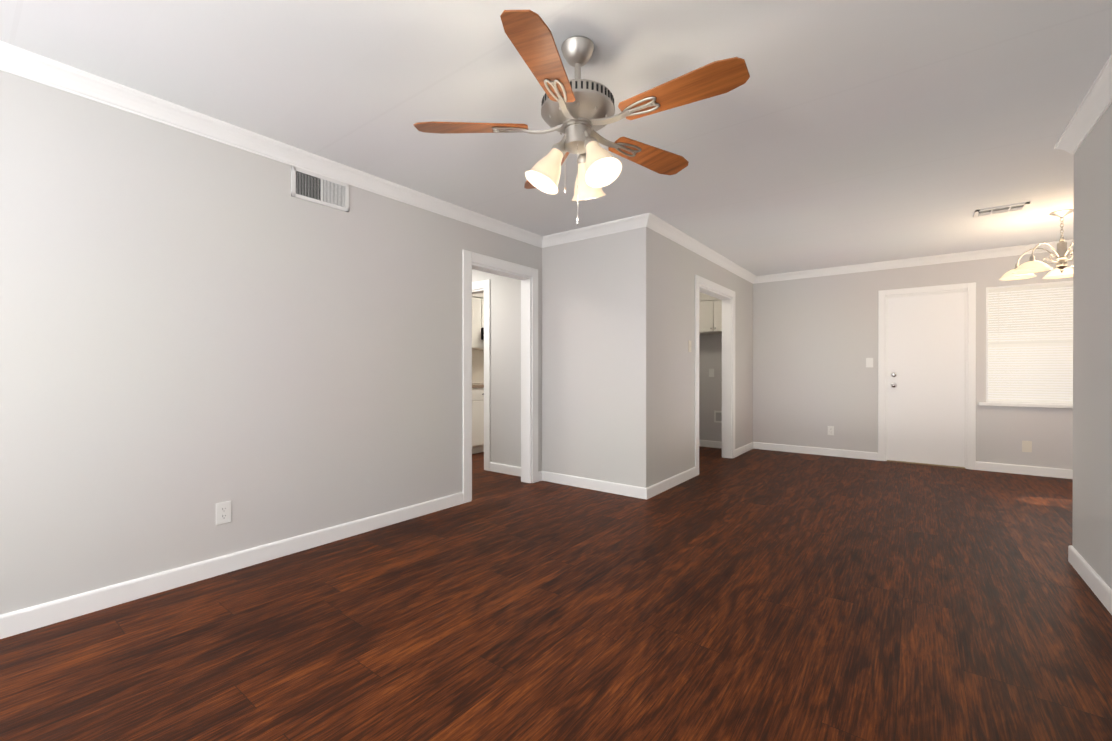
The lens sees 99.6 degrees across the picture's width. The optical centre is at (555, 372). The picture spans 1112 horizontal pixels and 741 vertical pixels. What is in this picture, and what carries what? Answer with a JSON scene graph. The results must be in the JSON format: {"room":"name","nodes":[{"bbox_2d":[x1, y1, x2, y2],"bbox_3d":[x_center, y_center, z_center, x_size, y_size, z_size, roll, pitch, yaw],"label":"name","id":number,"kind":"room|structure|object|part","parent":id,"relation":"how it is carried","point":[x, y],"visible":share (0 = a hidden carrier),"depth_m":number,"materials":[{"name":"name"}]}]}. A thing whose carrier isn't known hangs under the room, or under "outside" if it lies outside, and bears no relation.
{"room":"empty living room","nodes":[
{"label":"empty living room","id":0,"kind":"room"},
{"bbox_2d":[0,70,541,614],"bbox_3d":[-1.634,-0.123,2.913,0.120,2.440,4.750,0,0,37],"label":"wall","id":1,"kind":"structure","parent":0,"point":[194,328],"depth_m":2.47,"materials":[{"name":"paint"}]},
{"bbox_2d":[216,501,230,524],"bbox_3d":[-1.820,0.768,2.573,0.019,0.118,0.072,0,0,37],"label":"outlet","id":2,"kind":"object","parent":1,"relation":"attached to","point":[223,512],"visible":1,"depth_m":2.57,"materials":[{"name":"white plastic"}]},
{"bbox_2d":[0,492,462,638],"bbox_3d":[-1.855,1.050,2.517,0.014,0.096,3.547,0,0,37],"label":"baseboard","id":3,"kind":"structure","parent":1,"relation":"attached to","point":[37,616],"depth_m":2.46,"materials":[{"name":"white wood"}]},
{"bbox_2d":[0,41,543,247],"bbox_3d":[-1.523,-1.298,2.901,0.068,0.090,4.630,0,0,37],"label":"crown molding","id":4,"kind":"structure","parent":1,"relation":"attached to","point":[14,60],"depth_m":2.52,"materials":[{"name":"white wood"}]},
{"bbox_2d":[291,166,348,211],"bbox_3d":[-1.492,-1.160,2.991,0.008,0.185,0.360,0,0,37],"label":"air vent","id":5,"kind":"object","parent":1,"relation":"in","point":[306,185],"visible":1,"depth_m":2.98,"materials":[{"name":"white metal"}]},
{"bbox_2d":[462,249,537,502],"bbox_3d":[-0.533,0.034,4.351,0.156,2.118,0.976,0,0,37],"label":"door frame","id":6,"kind":"structure","parent":1,"relation":"attached to","point":[527,276],"depth_m":4.63,"materials":[{"name":"white wood"}]},
{"bbox_2d":[472,293,483,352],"bbox_3d":[-0.700,-0.844,7.258,0.481,1.020,2.350,0,0,37],"label":"upper cabinet","id":7,"kind":"object","parent":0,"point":[477,299],"depth_m":6.59,"materials":[{"name":"white wood"}]},
{"bbox_2d":[0,446,1111,740],"bbox_3d":[0.815,1.122,3.221,9.800,0.050,8.370,0,0,37],"label":"floor","id":8,"kind":"structure","parent":0,"point":[766,596],"depth_m":2.02,"materials":[{"name":"brown wood"}]},
{"bbox_2d":[472,389,483,453],"bbox_3d":[-1.082,0.647,6.667,0.598,0.880,0.940,0,0,37],"label":"base cabinet","id":9,"kind":"object","parent":8,"relation":"on","point":[477,394],"depth_m":6.24,"materials":[{"name":"white wood"}]},
{"bbox_2d":[472,385,483,388],"bbox_3d":[-0.652,0.186,7.218,0.610,0.040,2.360,0,0,37],"label":"countertop","id":10,"kind":"structure","parent":9,"relation":"on","point":[473,386],"depth_m":6.23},
{"bbox_2d":[0,0,1111,275],"bbox_3d":[0.815,-1.383,3.214,9.800,0.080,8.370,0,0,37],"label":"ceiling","id":11,"kind":"structure","parent":0,"point":[838,132],"depth_m":2.29,"materials":[{"name":"paint"}]},
{"bbox_2d":[413,9,749,224],"bbox_3d":[0.130,-0.965,1.915,1.238,0.750,1.288,0,0,37],"label":"ceiling fan","id":12,"kind":"object","parent":11,"relation":"hanging from","point":[578,111],"visible":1,"depth_m":1.84,"materials":[{"name":"brown wood"}]},
{"bbox_3d":[-0.346,-1.005,1.933,0.408,0.036,0.348,0,0,37],"label":"blade","id":13,"kind":"part","parent":12,"relation":"part of","materials":[{"name":"brown wood"}]},
{"bbox_3d":[-0.038,-1.004,1.521,0.247,0.036,0.457,0,0,37],"label":"blade","id":14,"kind":"part","parent":12,"relation":"part of","materials":[{"name":"brown wood"}]},
{"bbox_3d":[-0.058,-0.826,1.916,0.146,0.176,0.145,0,0,37],"label":"lamp shade","id":15,"kind":"part","parent":12,"relation":"part of","materials":[{"name":"white glass"}]},
{"bbox_3d":[-0.049,-1.006,2.352,0.422,0.036,0.328,0,0,37],"label":"blade","id":16,"kind":"part","parent":12,"relation":"part of","materials":[{"name":"brown wood"}]},
{"bbox_3d":[0.139,-0.826,2.071,0.153,0.176,0.155,0,0,37],"label":"lamp shade","id":17,"kind":"part","parent":12,"relation":"part of","materials":[{"name":"white glass"}]},
{"bbox_3d":[0.176,-0.825,1.827,0.155,0.176,0.153,0,0,37],"label":"lamp shade","id":18,"kind":"part","parent":12,"relation":"part of","materials":[{"name":"white glass"}]},
{"bbox_3d":[0.442,-1.006,2.196,0.221,0.036,0.462,0,0,37],"label":"blade","id":19,"kind":"part","parent":12,"relation":"part of","materials":[{"name":"brown wood"}]},
{"bbox_3d":[0.447,-1.004,1.690,0.462,0.036,0.145,0,0,37],"label":"blade","id":20,"kind":"part","parent":12,"relation":"part of","materials":[{"name":"brown wood"}]},
{"bbox_2d":[973,202,1029,217],"bbox_3d":[3.669,-1.340,3.882,0.320,0.010,0.200,0,0,37],"label":"ceiling vent","id":21,"kind":"object","parent":11,"relation":"in","point":[1001,209],"visible":1,"depth_m":3.87,"materials":[{"name":"white metal"}]},
{"bbox_2d":[999,209,1072,280],"bbox_3d":[4.265,-1.088,3.946,0.776,0.516,0.779,0,0,37],"label":"dining chandelier","id":22,"kind":"object","parent":11,"relation":"hanging from","point":[1029,268],"visible":0.77,"depth_m":3.94,"materials":[{"name":"white glass"}]},
{"bbox_3d":[4.127,-0.886,4.205,0.242,0.087,0.242,0,0,37],"label":"lamp shade","id":23,"kind":"part","parent":22,"relation":"part of","materials":[{"name":"white glass"}]},
{"bbox_3d":[3.962,-0.885,3.913,0.242,0.087,0.242,0,0,37],"label":"lamp shade","id":24,"kind":"part","parent":22,"relation":"part of","materials":[{"name":"white glass"}]},
{"bbox_3d":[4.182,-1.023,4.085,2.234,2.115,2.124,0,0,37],"label":"arm","id":25,"kind":"part","parent":22,"relation":"part of"},
{"bbox_3d":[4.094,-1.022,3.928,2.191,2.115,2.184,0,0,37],"label":"arm","id":26,"kind":"part","parent":22,"relation":"part of"},
{"bbox_3d":[4.455,-0.886,4.139,0.242,0.087,0.242,0,0,37],"label":"lamp shade","id":27,"kind":"part","parent":22,"relation":"part of","materials":[{"name":"white glass"}]},
{"bbox_2d":[472,227,651,487],"bbox_3d":[-0.916,-0.129,5.430,4.360,2.440,0.120,0,0,37],"label":"wall","id":28,"kind":"structure","parent":0,"point":[596,358],"depth_m":4.43,"materials":[{"name":"paint"}]},
{"bbox_2d":[490,462,520,476],"bbox_3d":[-0.486,1.044,5.019,0.612,0.096,0.014,0,0,37],"label":"baseboard","id":29,"kind":"structure","parent":28,"relation":"attached to","point":[495,467],"depth_m":5.05,"materials":[{"name":"white wood"}]},
{"bbox_2d":[544,215,639,247],"bbox_3d":[0.325,-1.301,4.359,1.050,0.090,0.068,0,0,37],"label":"crown molding","id":30,"kind":"structure","parent":28,"relation":"attached to","point":[625,224],"depth_m":4.34,"materials":[{"name":"white wood"}]},
{"bbox_2d":[538,471,651,499],"bbox_3d":[0.311,1.045,4.393,1.174,0.096,0.040,0,0,37],"label":"baseboard","id":31,"kind":"structure","parent":28,"relation":"attached to","point":[593,484],"depth_m":4.35,"materials":[{"name":"white wood"}]},
{"bbox_2d":[652,230,752,484],"bbox_3d":[1.782,-0.130,5.468,0.120,2.440,3.220,0,0,37],"label":"wall","id":32,"kind":"structure","parent":0,"point":[676,268],"depth_m":4.65,"materials":[{"name":"paint"}]},
{"bbox_2d":[652,467,695,496],"bbox_3d":[1.131,1.045,4.510,0.014,0.096,1.102,0,0,37],"label":"baseboard","id":33,"kind":"structure","parent":32,"relation":"attached to","point":[666,484],"depth_m":4.48,"materials":[{"name":"white wood"}]},
{"bbox_2d":[640,213,755,283],"bbox_3d":[1.775,-1.304,5.301,0.068,0.090,3.328,0,0,37],"label":"crown molding","id":34,"kind":"structure","parent":32,"relation":"attached to","point":[649,220],"depth_m":4.78,"materials":[{"name":"white wood"}]},
{"bbox_2d":[695,275,734,475],"bbox_3d":[1.828,0.031,5.516,0.140,2.118,1.346,0,0,37],"label":"door frame","id":35,"kind":"structure","parent":32,"relation":"attached to","point":[728,303],"depth_m":5.94,"materials":[{"name":"white wood"}]},
{"bbox_2d":[735,442,755,456],"bbox_3d":[2.543,1.040,6.355,0.014,0.096,0.852,0,0,37],"label":"baseboard","id":36,"kind":"structure","parent":32,"relation":"attached to","point":[752,445],"depth_m":6.38,"materials":[{"name":"white wood"}]},
{"bbox_2d":[699,334,721,441],"bbox_3d":[2.218,-0.133,6.910,0.939,2.440,0.120,0,0,37],"label":"wall","id":37,"kind":"structure","parent":0,"point":[710,388],"depth_m":6.82,"materials":[{"name":"paint"}]},
{"bbox_2d":[699,292,721,334],"bbox_3d":[2.078,-0.953,6.725,0.940,0.800,0.340,0,0,37],"label":"laundry cabinet","id":38,"kind":"object","parent":37,"relation":"attached to","point":[710,311],"visible":0.15,"depth_m":6.49,"materials":[{"name":"white wood"}]},
{"bbox_2d":[699,440,721,447],"bbox_3d":[2.177,1.039,6.860,0.940,0.096,0.014,0,0,37],"label":"baseboard","id":39,"kind":"structure","parent":37,"relation":"attached to","point":[704,443],"depth_m":6.81,"materials":[{"name":"white wood"}]},
{"bbox_2d":[709,369,713,376],"bbox_3d":[2.253,0.007,6.809,0.075,0.120,0.014,0,0,37],"label":"outlet","id":40,"kind":"object","parent":37,"relation":"attached to","point":[711,372],"visible":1,"depth_m":6.80,"materials":[{"name":"white plastic"}]},
{"bbox_2d":[714,411,721,422],"bbox_3d":[2.355,0.637,6.713,0.200,0.170,0.030,0,0,37],"label":"box","id":41,"kind":"object","parent":37,"relation":"attached to","point":[717,416],"visible":0.43,"depth_m":6.74,"materials":[{"name":"white"}]},
{"bbox_2d":[753,249,1072,469],"bbox_3d":[3.242,-0.132,6.454,9.720,2.440,0.120,0,0,37],"label":"wall","id":42,"kind":"structure","parent":0,"point":[815,342],"depth_m":6.00,"materials":[{"name":"paint"}]},
{"bbox_2d":[756,442,877,460],"bbox_3d":[3.391,1.040,6.259,1.479,0.096,0.014,0,0,37],"label":"baseboard","id":43,"kind":"structure","parent":42,"relation":"attached to","point":[759,445],"depth_m":6.19,"materials":[{"name":"white wood"}]},
{"bbox_2d":[828,426,833,434],"bbox_3d":[3.578,0.759,6.123,0.072,0.118,0.019,0,0,37],"label":"outlet","id":44,"kind":"object","parent":42,"relation":"attached to","point":[830,430],"visible":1,"depth_m":6.12,"materials":[{"name":"white plastic"}]},
{"bbox_2d":[866,358,872,366],"bbox_3d":[3.909,-0.121,5.861,0.075,0.120,0.026,0,0,37],"label":"light switch","id":45,"kind":"object","parent":42,"relation":"attached to","point":[869,362],"visible":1,"depth_m":5.86,"materials":[{"name":"white plastic"}]},
{"bbox_2d":[756,239,1072,282],"bbox_3d":[4.868,-1.303,5.088,5.240,0.090,0.068,0,0,37],"label":"crown molding","id":46,"kind":"structure","parent":42,"relation":"attached to","point":[1013,250],"depth_m":5.55,"materials":[{"name":"white wood"}]},
{"bbox_2d":[888,292,963,466],"bbox_3d":[4.369,0.081,5.574,0.724,1.995,0.042,0,0,37],"label":"wall door","id":47,"kind":"structure","parent":42,"relation":"in","point":[926,365],"depth_m":5.54,"materials":[{"name":"white wood"}]},
{"bbox_2d":[878,282,975,469],"bbox_3d":[4.371,0.042,5.578,0.902,2.096,0.140,0,0,37],"label":"door frame","id":48,"kind":"structure","parent":42,"relation":"attached to","point":[969,289],"depth_m":5.38,"materials":[{"name":"white wood"}]},
{"bbox_2d":[976,461,1072,478],"bbox_3d":[5.818,1.045,4.401,2.829,0.096,0.014,0,0,37],"label":"baseboard","id":49,"kind":"structure","parent":42,"relation":"attached to","point":[984,466],"depth_m":5.01,"materials":[{"name":"white wood"}]},
{"bbox_2d":[979,281,1072,407],"bbox_3d":[5.454,-0.285,4.733,1.795,1.306,0.165,0,0,37],"label":"window","id":50,"kind":"structure","parent":42,"relation":"in","point":[1030,404],"depth_m":5.06,"materials":[{"name":"white"}]},
{"bbox_2d":[988,283,1072,402],"bbox_3d":[5.449,-0.302,4.727,1.635,1.234,0.050,0,0,37],"label":"window blinds","id":51,"kind":"object","parent":50,"relation":"attached to","point":[1056,382],"visible":0.54,"depth_m":5.02,"materials":[{"name":"white plastic"}]},
{"bbox_2d":[1022,441,1031,451],"bbox_3d":[5.024,0.792,5.018,0.075,0.120,0.014,0,0,37],"label":"outlet","id":52,"kind":"object","parent":42,"relation":"attached to","point":[1026,446],"visible":1,"depth_m":5.01,"materials":[{"name":"beige plastic"}]},
{"bbox_2d":[1072,103,1111,588],"bbox_3d":[1.504,-0.117,0.682,0.120,2.440,5.020,0,0,37],"label":"wall","id":53,"kind":"structure","parent":0,"point":[1092,378],"depth_m":2.40,"materials":[{"name":"paint"}]},
{"bbox_2d":[1054,54,1111,154],"bbox_3d":[1.495,-1.292,0.804,0.090,0.090,4.968,0,0,37],"label":"crown molding","id":54,"kind":"structure","parent":53,"relation":"attached to","point":[1086,117],"depth_m":2.34,"materials":[{"name":"white wood"}]},
{"bbox_2d":[1068,545,1111,614],"bbox_3d":[1.491,1.055,0.779,0.014,0.096,4.914,0,0,37],"label":"baseboard","id":55,"kind":"structure","parent":53,"relation":"attached to","point":[1103,592],"depth_m":2.37,"materials":[{"name":"white wood"}]}
]}

